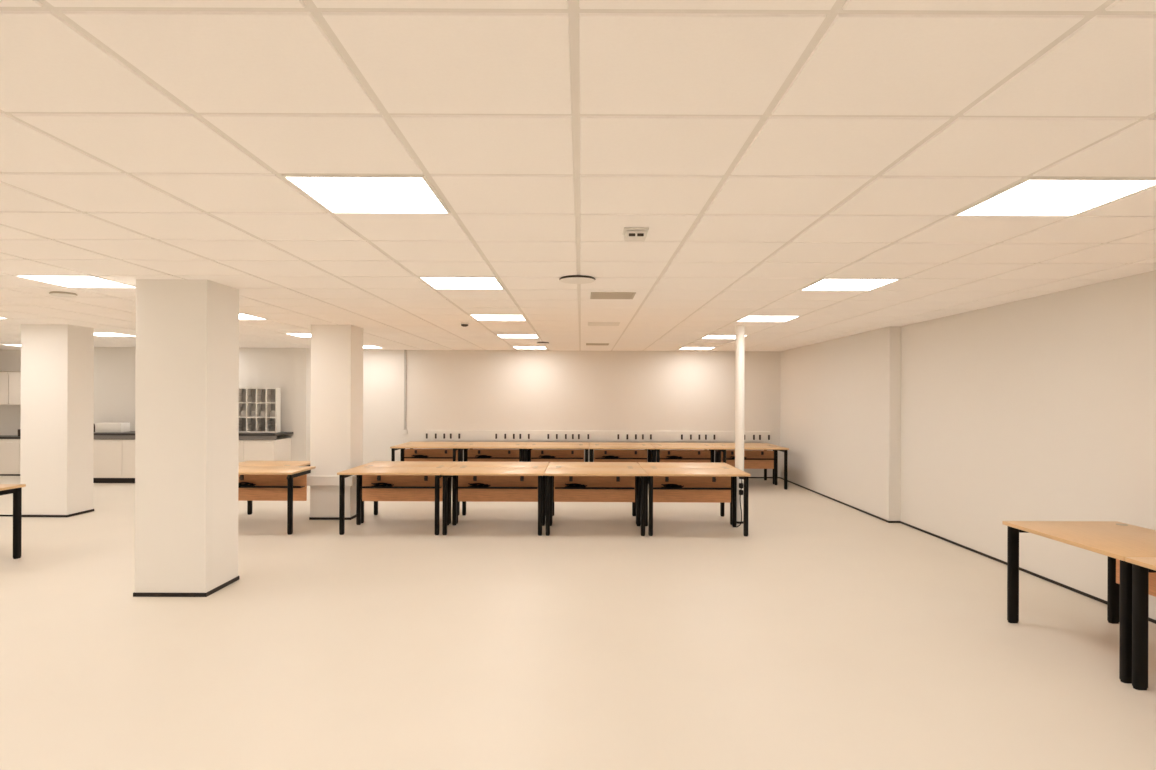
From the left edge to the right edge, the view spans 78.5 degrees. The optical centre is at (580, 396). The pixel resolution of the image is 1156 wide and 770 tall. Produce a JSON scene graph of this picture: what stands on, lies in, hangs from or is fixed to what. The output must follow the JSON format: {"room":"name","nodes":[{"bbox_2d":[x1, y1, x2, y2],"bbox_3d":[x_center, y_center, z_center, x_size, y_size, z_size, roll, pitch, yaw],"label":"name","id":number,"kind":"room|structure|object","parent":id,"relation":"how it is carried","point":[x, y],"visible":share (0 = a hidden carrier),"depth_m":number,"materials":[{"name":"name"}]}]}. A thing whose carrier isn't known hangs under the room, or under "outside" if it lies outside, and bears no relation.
{"room":"open-plan office","nodes":[
{"label":"open-plan office","id":0,"kind":"room"},
{"bbox_2d":[0,347,779,476],"bbox_3d":[-4.101,0.269,13.555,15.800,2.500,0.990,0,0,0],"label":"wall","id":1,"kind":"structure","parent":0,"point":[579,390],"depth_m":13.50,"materials":[{"name":"white paint"}]},
{"bbox_2d":[0,371,8,404],"bbox_3d":[-11.409,-0.173,13.725,0.900,0.645,0.349,0,0,0],"label":"upper cabinet","id":2,"kind":"object","parent":1,"relation":"attached to","point":[4,375],"visible":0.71,"depth_m":13.55,"materials":[{"name":"beige"}]},
{"bbox_2d":[9,371,20,404],"bbox_3d":[-10.504,-0.170,13.725,0.900,0.645,0.349,0,0,0],"label":"upper cabinet","id":3,"kind":"object","parent":1,"relation":"attached to","point":[14,376],"visible":0.22,"depth_m":13.55,"materials":[{"name":"beige"}]},
{"bbox_2d":[402,350,406,433],"bbox_3d":[-3.350,-0.098,13.482,0.090,1.600,0.034,0,0,0],"label":"conduit","id":4,"kind":"object","parent":1,"relation":"attached to","point":[404,431],"visible":1,"depth_m":13.47,"materials":[{"name":"grey"}]},
{"bbox_2d":[426,430,769,441],"bbox_3d":[0.322,0.739,13.470,6.550,0.195,0.059,0,0,0],"label":"dado trunking","id":5,"kind":"object","parent":1,"relation":"attached to","point":[489,435],"visible":0.94,"depth_m":13.47,"materials":[{"name":"white plastic"}]},
{"bbox_2d":[0,0,1155,350],"bbox_3d":[-4.026,-0.931,4.950,16.240,0.060,18.200,0,0,0],"label":"ceiling","id":6,"kind":"structure","parent":0,"point":[766,150],"depth_m":2.56,"materials":[{"name":"tile"}]},
{"bbox_2d":[0,344,20,345],"bbox_3d":[-9.916,-0.927,12.730,0.574,0.012,0.574,0,0,0],"label":"recessed light","id":7,"kind":"object","parent":6,"relation":"in","point":[0,344],"visible":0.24,"depth_m":12.44,"materials":[{"name":"white paint"}]},
{"bbox_2d":[49,291,76,296],"bbox_3d":[-4.497,-0.887,6.150,0.200,0.032,0.200,0,0,0],"label":"ceiling vent","id":8,"kind":"object","parent":6,"relation":"in","point":[54,293],"visible":1,"depth_m":6.09,"materials":[{"name":"beige metal"}]},
{"bbox_2d":[13,275,135,287],"bbox_3d":[-3.916,-0.903,5.530,0.574,0.012,0.574,0,0,0],"label":"recessed light","id":9,"kind":"object","parent":6,"relation":"in","point":[70,281],"visible":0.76,"depth_m":5.52,"materials":[{"name":"white paint"}]},
{"bbox_2d":[94,332,135,335],"bbox_3d":[-6.916,-0.915,10.330,0.574,0.012,0.574,0,0,0],"label":"recessed light","id":10,"kind":"object","parent":6,"relation":"in","point":[95,333],"visible":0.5,"depth_m":10.34,"materials":[{"name":"white paint"}]},
{"bbox_2d":[94,333,130,335],"bbox_3d":[-6.916,-0.916,10.330,0.550,0.006,0.550,0,0,0],"label":"diffuser","id":11,"kind":"object","parent":10,"relation":"attached to","point":[95,334],"depth_m":10.34,"materials":[{"name":"white plastic"}]},
{"bbox_2d":[239,313,267,319],"bbox_3d":[-3.916,-0.903,7.930,0.574,0.012,0.574,0,0,0],"label":"recessed light","id":12,"kind":"object","parent":6,"relation":"in","point":[242,316],"visible":0.41,"depth_m":8.02,"materials":[{"name":"white paint"}]},
{"bbox_2d":[239,314,261,318],"bbox_3d":[-3.916,-0.904,7.930,0.550,0.006,0.550,0,0,0],"label":"diffuser","id":13,"kind":"object","parent":12,"relation":"attached to","point":[241,316],"depth_m":7.98,"materials":[{"name":"white plastic"}]},
{"bbox_2d":[285,333,310,336],"bbox_3d":[-3.916,-0.903,10.330,0.574,0.012,0.574,0,0,0],"label":"recessed light","id":14,"kind":"object","parent":6,"relation":"in","point":[293,334],"visible":0.41,"depth_m":10.21,"materials":[{"name":"white paint"}]},
{"bbox_2d":[290,334,310,336],"bbox_3d":[-3.916,-0.904,10.330,0.550,0.006,0.550,0,0,0],"label":"diffuser","id":15,"kind":"object","parent":14,"relation":"attached to","point":[299,335],"depth_m":10.37,"materials":[{"name":"white plastic"}]},
{"bbox_2d":[281,174,450,213],"bbox_3d":[-0.916,-0.891,3.130,0.574,0.012,0.574,0,0,0],"label":"recessed light","id":16,"kind":"object","parent":6,"relation":"in","point":[337,193],"visible":1,"depth_m":3.08,"materials":[{"name":"white paint"}]},
{"bbox_2d":[363,345,382,347],"bbox_3d":[-3.916,-0.903,12.730,0.574,0.012,0.574,0,0,0],"label":"recessed light","id":17,"kind":"object","parent":6,"relation":"in","point":[374,346],"visible":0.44,"depth_m":12.87,"materials":[{"name":"white paint"}]},
{"bbox_2d":[363,346,379,347],"bbox_3d":[-3.916,-0.904,12.730,0.550,0.006,0.550,0,0,0],"label":"diffuser","id":18,"kind":"object","parent":17,"relation":"attached to","point":[363,346],"depth_m":12.87,"materials":[{"name":"white plastic"}]},
{"bbox_2d":[418,276,503,288],"bbox_3d":[-0.916,-0.891,5.530,0.574,0.012,0.574,0,0,0],"label":"recessed light","id":19,"kind":"object","parent":6,"relation":"in","point":[436,282],"visible":0.99,"depth_m":5.49,"materials":[{"name":"white paint"}]},
{"bbox_2d":[460,322,468,326],"bbox_3d":[-1.397,-0.868,8.500,0.100,0.046,0.100,0,0,0],"label":"smoke detector","id":20,"kind":"object","parent":6,"relation":"attached to","point":[464,324],"visible":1,"depth_m":8.46,"materials":[{"name":"white plastic"}]},
{"bbox_2d":[470,314,526,320],"bbox_3d":[-0.916,-0.891,7.930,0.574,0.012,0.574,0,0,0],"label":"recessed light","id":21,"kind":"object","parent":6,"relation":"in","point":[479,317],"visible":0.94,"depth_m":7.91,"materials":[{"name":"white paint"}]},
{"bbox_2d":[472,315,524,319],"bbox_3d":[-0.916,-0.892,7.930,0.550,0.006,0.550,0,0,0],"label":"diffuser","id":22,"kind":"object","parent":21,"relation":"attached to","point":[478,317],"depth_m":7.91,"materials":[{"name":"white plastic"}]},
{"bbox_2d":[496,334,538,337],"bbox_3d":[-0.916,-0.891,10.330,0.574,0.012,0.574,0,0,0],"label":"recessed light","id":23,"kind":"object","parent":6,"relation":"in","point":[499,335],"visible":0.9,"depth_m":10.24,"materials":[{"name":"white paint"}]},
{"bbox_2d":[499,335,537,337],"bbox_3d":[-0.916,-0.892,10.330,0.550,0.006,0.550,0,0,0],"label":"diffuser","id":24,"kind":"object","parent":23,"relation":"attached to","point":[501,336],"depth_m":10.40,"materials":[{"name":"white plastic"}]},
{"bbox_2d":[513,346,546,348],"bbox_3d":[-0.916,-0.891,12.730,0.574,0.012,0.574,0,0,0],"label":"recessed light","id":25,"kind":"object","parent":6,"relation":"in","point":[515,347],"visible":0.94,"depth_m":12.71,"materials":[{"name":"white paint"}]},
{"bbox_2d":[515,347,545,348],"bbox_3d":[-0.916,-0.892,12.730,0.550,0.006,0.550,0,0,0],"label":"diffuser","id":26,"kind":"object","parent":25,"relation":"attached to","point":[515,347],"depth_m":12.83,"materials":[{"name":"white plastic"}]},
{"bbox_2d":[559,275,595,283],"bbox_3d":[-0.026,-0.869,5.270,0.270,0.032,0.270,0,0,0],"label":"ceiling vent","id":27,"kind":"object","parent":6,"relation":"in","point":[571,279],"visible":1,"depth_m":5.20,"materials":[{"name":"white plastic"}]},
{"bbox_2d":[586,343,608,344],"bbox_3d":[0.274,-0.881,11.850,0.380,0.006,0.380,0,0,0],"label":"ceiling vent","id":28,"kind":"object","parent":6,"relation":"in","point":[586,343],"visible":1,"depth_m":11.75,"materials":[{"name":"beige metal"}]},
{"bbox_2d":[588,322,619,325],"bbox_3d":[0.274,-0.881,8.550,0.380,0.006,0.380,0,0,0],"label":"ceiling vent","id":29,"kind":"object","parent":6,"relation":"in","point":[589,323],"visible":1,"depth_m":8.48,"materials":[{"name":"white plastic"}]},
{"bbox_2d":[590,292,635,298],"bbox_3d":[0.274,-0.881,6.160,0.380,0.006,0.380,0,0,0],"label":"ceiling vent","id":30,"kind":"object","parent":6,"relation":"in","point":[594,295],"visible":1,"depth_m":6.14,"materials":[{"name":"beige metal"}]},
{"bbox_2d":[622,227,648,241],"bbox_3d":[0.288,-0.859,3.750,0.132,0.050,0.132,0,0,0],"label":"sensor","id":31,"kind":"object","parent":6,"relation":"attached to","point":[631,233],"visible":1,"depth_m":3.69,"materials":[{"name":"white plastic"}]},
{"bbox_2d":[680,347,715,349],"bbox_3d":[2.083,-0.879,12.730,0.574,0.012,0.574,0,0,0],"label":"recessed light","id":32,"kind":"object","parent":6,"relation":"in","point":[685,348],"visible":0.86,"depth_m":12.79,"materials":[{"name":"white paint"}]},
{"bbox_2d":[681,347,713,348],"bbox_3d":[2.083,-0.880,12.730,0.550,0.006,0.550,0,0,0],"label":"diffuser","id":33,"kind":"object","parent":32,"relation":"attached to","point":[682,347],"depth_m":12.64,"materials":[{"name":"white plastic"}]},
{"bbox_2d":[701,335,747,338],"bbox_3d":[2.083,-0.879,10.330,0.574,0.012,0.574,0,0,0],"label":"recessed light","id":34,"kind":"object","parent":6,"relation":"in","point":[706,336],"visible":0.63,"depth_m":10.42,"materials":[{"name":"white paint"}]},
{"bbox_2d":[704,335,734,338],"bbox_3d":[2.083,-0.880,10.330,0.550,0.006,0.550,0,0,0],"label":"diffuser","id":35,"kind":"object","parent":34,"relation":"attached to","point":[707,336],"depth_m":10.42,"materials":[{"name":"white plastic"}]},
{"bbox_2d":[736,315,799,321],"bbox_3d":[2.083,-0.879,7.930,0.574,0.012,0.574,0,0,0],"label":"recessed light","id":36,"kind":"object","parent":6,"relation":"in","point":[749,318],"visible":1,"depth_m":7.91,"materials":[{"name":"white paint"}]},
{"bbox_2d":[739,316,797,320],"bbox_3d":[2.083,-0.880,7.930,0.550,0.006,0.550,0,0,0],"label":"diffuser","id":37,"kind":"object","parent":36,"relation":"attached to","point":[747,318],"depth_m":7.91,"materials":[{"name":"white plastic"}]},
{"bbox_2d":[800,278,900,290],"bbox_3d":[2.083,-0.879,5.530,0.574,0.012,0.574,0,0,0],"label":"recessed light","id":38,"kind":"object","parent":6,"relation":"in","point":[824,284],"visible":0.93,"depth_m":5.51,"materials":[{"name":"white paint"}]},
{"bbox_2d":[953,177,1155,215],"bbox_3d":[2.083,-0.879,3.130,0.574,0.012,0.574,0,0,0],"label":"recessed light","id":39,"kind":"object","parent":6,"relation":"in","point":[1030,196],"visible":1,"depth_m":3.08,"materials":[{"name":"white paint"}]},
{"bbox_2d":[0,476,1155,769],"bbox_3d":[-4.036,1.569,4.950,16.240,0.100,18.200,0,0,0],"label":"floor","id":40,"kind":"structure","parent":0,"point":[830,635],"depth_m":4.32,"materials":[{"name":"plastic"}]},
{"bbox_2d":[0,435,20,475],"bbox_3d":[-10.605,1.125,13.630,2.700,0.735,0.533,0,0,0],"label":"base cabinet","id":41,"kind":"object","parent":40,"relation":"on","point":[9,444],"visible":0.16,"depth_m":13.38,"materials":[{"name":"beige"}]},
{"bbox_2d":[0,484,25,558],"bbox_3d":[-5.820,1.165,6.348,1.136,0.694,0.701,0,0,0],"label":"office desk","id":42,"kind":"object","parent":40,"relation":"on","point":[16,489],"visible":1,"depth_m":6.62,"materials":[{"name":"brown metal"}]},
{"bbox_2d":[20,324,93,516],"bbox_3d":[-6.736,0.296,9.120,0.604,2.424,0.494,0,0,0],"label":"pillar","id":43,"kind":"structure","parent":40,"relation":"on","point":[57,438],"depth_m":8.88,"materials":[{"name":"white paint"}]},
{"bbox_2d":[93,439,122,482],"bbox_3d":[-8.259,1.121,12.682,0.530,0.762,0.749,0,0,0],"label":"base cabinet","id":44,"kind":"object","parent":40,"relation":"on","point":[107,453],"visible":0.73,"depth_m":12.33,"materials":[{"name":"beige"}]},
{"bbox_2d":[122,440,134,482],"bbox_3d":[-7.730,1.123,12.682,0.530,0.762,0.749,0,0,0],"label":"base cabinet","id":45,"kind":"object","parent":40,"relation":"on","point":[128,446],"visible":0.21,"depth_m":12.33,"materials":[{"name":"beige"}]},
{"bbox_2d":[133,279,239,596],"bbox_3d":[-3.129,0.310,5.655,0.559,2.424,0.524,0,0,0],"label":"pillar","id":46,"kind":"structure","parent":40,"relation":"on","point":[187,389],"depth_m":5.40,"materials":[{"name":"white paint"}]},
{"bbox_2d":[239,440,243,461],"bbox_3d":[-6.140,1.129,12.682,0.530,0.762,0.749,0,0,0],"label":"base cabinet","id":47,"kind":"object","parent":40,"relation":"on","point":[241,442],"visible":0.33,"depth_m":12.33,"materials":[{"name":"beige"}]},
{"bbox_2d":[244,438,290,461],"bbox_3d":[-5.610,1.132,12.682,0.530,0.762,0.749,0,0,0],"label":"base cabinet","id":48,"kind":"object","parent":40,"relation":"on","point":[279,449],"visible":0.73,"depth_m":12.33,"materials":[{"name":"beige"}]},
{"bbox_2d":[238,461,309,514],"bbox_3d":[-3.875,1.173,8.861,0.896,0.694,0.701,0,0,0],"label":"office desk","id":49,"kind":"object","parent":40,"relation":"on","point":[246,463],"visible":0.14,"depth_m":8.90,"materials":[{"name":"brown wood"}]},
{"bbox_2d":[238,466,315,534],"bbox_3d":[-3.755,1.173,8.152,1.136,0.694,0.701,0,0,0],"label":"office desk","id":50,"kind":"object","parent":40,"relation":"on","point":[255,483],"visible":0.7,"depth_m":8.43,"materials":[{"name":"brown wood"}]},
{"bbox_2d":[238,486,304,487],"bbox_3d":[-3.754,1.054,8.361,0.936,0.023,0.130,0,0,0],"label":"cable tray","id":51,"kind":"object","parent":50,"relation":"on","point":[238,486],"depth_m":8.30,"materials":[{"name":"black metal"}]},
{"bbox_2d":[307,324,362,519],"bbox_3d":[-3.106,0.311,9.030,0.570,2.424,0.570,0,0,0],"label":"pillar","id":52,"kind":"structure","parent":40,"relation":"on","point":[336,419],"depth_m":8.78,"materials":[{"name":"white paint"}]},
{"bbox_2d":[337,466,450,534],"bbox_3d":[-2.124,1.179,8.152,1.136,0.694,0.701,0,0,0],"label":"office desk","id":53,"kind":"object","parent":40,"relation":"on","point":[378,483],"visible":0.92,"depth_m":8.42,"materials":[{"name":"brown wood"}]},
{"bbox_2d":[360,486,440,488],"bbox_3d":[-2.123,1.060,8.361,0.936,0.023,0.130,0,0,0],"label":"cable tray","id":54,"kind":"object","parent":53,"relation":"on","point":[363,487],"depth_m":8.30,"materials":[{"name":"black metal"}]},
{"bbox_2d":[358,461,460,523],"bbox_3d":[-2.124,1.179,8.861,1.136,0.694,0.701,0,0,0],"label":"office desk","id":55,"kind":"object","parent":40,"relation":"on","point":[374,463],"visible":0.23,"depth_m":8.78,"materials":[{"name":"brown wood"}]},
{"bbox_2d":[390,444,462,461],"bbox_3d":[-2.639,1.177,12.172,1.106,0.694,0.701,0,0,0],"label":"office desk","id":56,"kind":"object","parent":40,"relation":"on","point":[406,454],"visible":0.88,"depth_m":12.45,"materials":[{"name":"brown wood"}]},
{"bbox_2d":[403,457,452,458],"bbox_3d":[-2.638,1.058,12.381,0.906,0.023,0.130,0,0,0],"label":"cable tray","id":57,"kind":"object","parent":56,"relation":"on","point":[403,457],"depth_m":12.32,"materials":[{"name":"black metal"}]},
{"bbox_2d":[403,442,467,460],"bbox_3d":[-2.639,1.177,12.882,1.106,0.694,0.701,0,0,0],"label":"office desk","id":58,"kind":"object","parent":40,"relation":"on","point":[407,442],"visible":0.15,"depth_m":12.72,"materials":[{"name":"brown wood"}]},
{"bbox_2d":[457,444,524,461],"bbox_3d":[-1.527,1.182,12.172,1.106,0.694,0.701,0,0,0],"label":"office desk","id":59,"kind":"object","parent":40,"relation":"on","point":[473,455],"visible":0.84,"depth_m":12.44,"materials":[{"name":"brown wood"}]},
{"bbox_2d":[467,457,518,458],"bbox_3d":[-1.526,1.062,12.381,0.906,0.023,0.130,0,0,0],"label":"cable tray","id":60,"kind":"object","parent":59,"relation":"on","point":[467,457],"depth_m":12.32,"materials":[{"name":"black metal"}]},
{"bbox_2d":[441,467,546,535],"bbox_3d":[-0.982,1.184,8.152,1.136,0.694,0.701,0,0,0],"label":"office desk","id":61,"kind":"object","parent":40,"relation":"on","point":[475,484],"visible":0.99,"depth_m":8.43,"materials":[{"name":"brown wood"}]},
{"bbox_2d":[457,487,537,488],"bbox_3d":[-0.981,1.065,8.361,0.936,0.023,0.130,0,0,0],"label":"cable tray","id":62,"kind":"object","parent":61,"relation":"on","point":[457,487],"depth_m":8.30,"materials":[{"name":"black metal"}]},
{"bbox_2d":[466,442,528,461],"bbox_3d":[-1.527,1.182,12.882,1.106,0.694,0.701,0,0,0],"label":"office desk","id":63,"kind":"object","parent":40,"relation":"on","point":[509,443],"visible":0.2,"depth_m":12.77,"materials":[{"name":"brown wood"}]},
{"bbox_2d":[453,461,548,523],"bbox_3d":[-0.982,1.184,8.861,1.136,0.694,0.701,0,0,0],"label":"office desk","id":64,"kind":"object","parent":40,"relation":"on","point":[461,464],"visible":0.22,"depth_m":8.82,"materials":[{"name":"brown wood"}]},
{"bbox_2d":[523,445,588,462],"bbox_3d":[-0.415,1.186,12.172,1.106,0.694,0.701,0,0,0],"label":"office desk","id":65,"kind":"object","parent":40,"relation":"on","point":[549,456],"visible":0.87,"depth_m":12.45,"materials":[{"name":"brown wood"}]},
{"bbox_2d":[531,458,582,458],"bbox_3d":[-0.414,1.067,12.381,0.906,0.023,0.130,0,0,0],"label":"cable tray","id":66,"kind":"object","parent":65,"relation":"on","point":[531,458],"depth_m":12.32,"materials":[{"name":"black metal"}]},
{"bbox_2d":[527,442,588,461],"bbox_3d":[-0.415,1.186,12.882,1.106,0.694,0.701,0,0,0],"label":"office desk","id":67,"kind":"object","parent":40,"relation":"on","point":[529,443],"visible":0.12,"depth_m":12.82,"materials":[{"name":"brown wood"}]},
{"bbox_2d":[548,462,640,518],"bbox_3d":[0.160,1.189,8.861,1.136,0.694,0.701,0,0,0],"label":"office desk","id":68,"kind":"object","parent":40,"relation":"on","point":[551,464],"visible":0.18,"depth_m":8.87,"materials":[{"name":"brown wood"}]},
{"bbox_2d":[544,467,646,535],"bbox_3d":[0.160,1.189,8.152,1.136,0.694,0.701,0,0,0],"label":"office desk","id":69,"kind":"object","parent":40,"relation":"on","point":[571,484],"visible":1,"depth_m":8.43,"materials":[{"name":"brown wood"}]},
{"bbox_2d":[555,487,634,488],"bbox_3d":[0.161,1.069,8.361,0.936,0.023,0.130,0,0,0],"label":"cable tray","id":70,"kind":"object","parent":69,"relation":"on","point":[555,487],"depth_m":8.30,"materials":[{"name":"black metal"}]},
{"bbox_2d":[589,442,650,449],"bbox_3d":[0.697,1.191,12.882,1.106,0.694,0.701,0,0,0],"label":"office desk","id":71,"kind":"object","parent":40,"relation":"on","point":[590,443],"visible":0.22,"depth_m":12.91,"materials":[{"name":"brown wood"}]},
{"bbox_2d":[589,445,655,483],"bbox_3d":[0.697,1.191,12.172,1.106,0.694,0.701,0,0,0],"label":"office desk","id":72,"kind":"object","parent":40,"relation":"on","point":[637,456],"visible":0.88,"depth_m":12.45,"materials":[{"name":"brown wood"}]},
{"bbox_2d":[595,458,646,458],"bbox_3d":[0.698,1.071,12.381,0.906,0.023,0.130,0,0,0],"label":"cable tray","id":73,"kind":"object","parent":72,"relation":"on","point":[595,458],"depth_m":12.32,"materials":[{"name":"black metal"}]},
{"bbox_2d":[649,443,711,461],"bbox_3d":[1.809,1.195,12.882,1.106,0.694,0.701,0,0,0],"label":"office desk","id":74,"kind":"object","parent":40,"relation":"on","point":[649,443],"visible":0.23,"depth_m":12.72,"materials":[{"name":"brown wood"}]},
{"bbox_2d":[638,462,734,524],"bbox_3d":[1.302,1.193,8.861,1.136,0.694,0.701,0,0,0],"label":"office desk","id":75,"kind":"object","parent":40,"relation":"on","point":[642,464],"visible":0.2,"depth_m":8.80,"materials":[{"name":"brown wood"}]},
{"bbox_2d":[652,445,722,462],"bbox_3d":[1.809,1.195,12.172,1.106,0.694,0.701,0,0,0],"label":"office desk","id":76,"kind":"object","parent":40,"relation":"on","point":[662,455],"visible":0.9,"depth_m":12.44,"materials":[{"name":"brown wood"}]},
{"bbox_2d":[660,458,710,459],"bbox_3d":[1.810,1.076,12.381,0.906,0.023,0.130,0,0,0],"label":"cable tray","id":77,"kind":"object","parent":76,"relation":"on","point":[660,458],"depth_m":12.32,"materials":[{"name":"black metal"}]},
{"bbox_2d":[642,468,750,536],"bbox_3d":[1.302,1.193,8.152,1.136,0.694,0.701,0,0,0],"label":"office desk","id":78,"kind":"object","parent":40,"relation":"on","point":[665,484],"visible":0.97,"depth_m":8.42,"materials":[{"name":"brown wood"}]},
{"bbox_2d":[653,487,731,489],"bbox_3d":[1.303,1.074,8.361,0.936,0.023,0.130,0,0,0],"label":"cable tray","id":79,"kind":"object","parent":78,"relation":"on","point":[654,488],"depth_m":8.30,"materials":[{"name":"black metal"}]},
{"bbox_2d":[733,477,742,526],"bbox_3d":[1.860,1.210,8.391,0.132,0.665,0.046,0,0,-13],"label":"hanging cable","id":80,"kind":"object","parent":78,"relation":"hanging from","point":[741,483],"visible":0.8,"depth_m":8.38,"materials":[{"name":"black plastic"}]},
{"bbox_2d":[735,325,744,523],"bbox_3d":[1.946,0.331,8.680,0.132,2.424,0.132,0,0,0],"label":"post","id":81,"kind":"object","parent":40,"relation":"on","point":[739,329],"visible":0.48,"depth_m":8.63,"materials":[{"name":"white paint"}]},
{"bbox_2d":[709,443,776,483],"bbox_3d":[2.921,1.200,12.882,1.106,0.694,0.701,0,0,0],"label":"office desk","id":82,"kind":"object","parent":40,"relation":"on","point":[759,444],"visible":0.23,"depth_m":12.78,"materials":[{"name":"brown wood"}]},
{"bbox_2d":[715,445,788,489],"bbox_3d":[2.921,1.200,12.172,1.106,0.694,0.701,0,0,0],"label":"office desk","id":83,"kind":"object","parent":40,"relation":"on","point":[752,459],"visible":0.62,"depth_m":12.45,"materials":[{"name":"brown wood"}]},
{"bbox_2d":[726,458,774,459],"bbox_3d":[2.922,1.080,12.381,0.906,0.023,0.130,0,0,0],"label":"cable tray","id":84,"kind":"object","parent":83,"relation":"on","point":[726,458],"depth_m":12.32,"materials":[{"name":"black metal"}]},
{"bbox_2d":[1002,521,1155,683],"bbox_3d":[3.310,1.201,4.350,0.796,0.694,1.096,0,0,0],"label":"office desk","id":85,"kind":"object","parent":40,"relation":"on","point":[1116,540],"visible":0.91,"depth_m":4.49,"materials":[{"name":"brown wood"}]},
{"bbox_2d":[1125,557,1155,689],"bbox_3d":[3.310,1.201,3.246,0.796,0.694,1.096,0,0,0],"label":"office desk","id":86,"kind":"object","parent":40,"relation":"on","point":[1141,566],"visible":1,"depth_m":3.73,"materials":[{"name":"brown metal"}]},
{"bbox_2d":[780,270,1155,619],"bbox_3d":[3.944,0.301,4.825,0.290,2.500,17.650,0,0,0],"label":"wall","id":87,"kind":"structure","parent":0,"point":[956,427],"depth_m":6.65,"materials":[{"name":"white paint"}]},
{"bbox_2d":[780,477,1155,623],"bbox_3d":[3.861,1.538,4.750,0.146,0.024,17.500,0,0,0],"label":"baseboard","id":88,"kind":"structure","parent":87,"relation":"attached to","point":[875,516],"depth_m":7.03,"materials":[{"name":"black"}]},
{"bbox_3d":[-8.790,1.119,12.683,0.530,0.762,0.749,0,0,0],"label":"base cabinet","id":89,"kind":"object","parent":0,"visible":0},
{"bbox_2d":[94,431,292,439],"bbox_3d":[-7.178,0.688,12.679,3.750,0.108,0.758,0,0,0],"label":"countertop","id":90,"kind":"structure","parent":89,"relation":"on","point":[127,435],"depth_m":12.31,"materials":[{"name":"grey"}]},
{"bbox_2d":[94,423,130,432],"bbox_3d":[-8.332,0.545,12.600,0.470,0.170,0.270,0,0,0],"label":"storage box","id":91,"kind":"object","parent":90,"relation":"on","point":[99,427],"visible":0.98,"depth_m":12.47,"materials":[{"name":"white plastic"}]},
{"bbox_2d":[94,431,130,432],"bbox_3d":[-8.333,0.623,12.600,0.470,0.014,0.270,0,0,0],"label":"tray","id":92,"kind":"object","parent":91,"relation":"on","point":[95,431],"depth_m":12.47,"materials":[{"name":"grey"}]},
{"bbox_2d":[239,388,280,432],"bbox_3d":[-5.921,0.235,12.809,0.902,0.808,0.178,0,0,0],"label":"unit","id":93,"kind":"object","parent":90,"relation":"on","point":[259,408],"visible":0.73,"depth_m":12.80,"materials":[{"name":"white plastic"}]},
{"bbox_2d":[239,395,274,395],"bbox_3d":[-5.920,-0.027,12.825,0.858,0.006,0.130,0,0,0],"label":"shelf","id":94,"kind":"object","parent":93,"relation":"attached to","point":[239,395],"depth_m":12.76,"materials":[{"name":"grey"}]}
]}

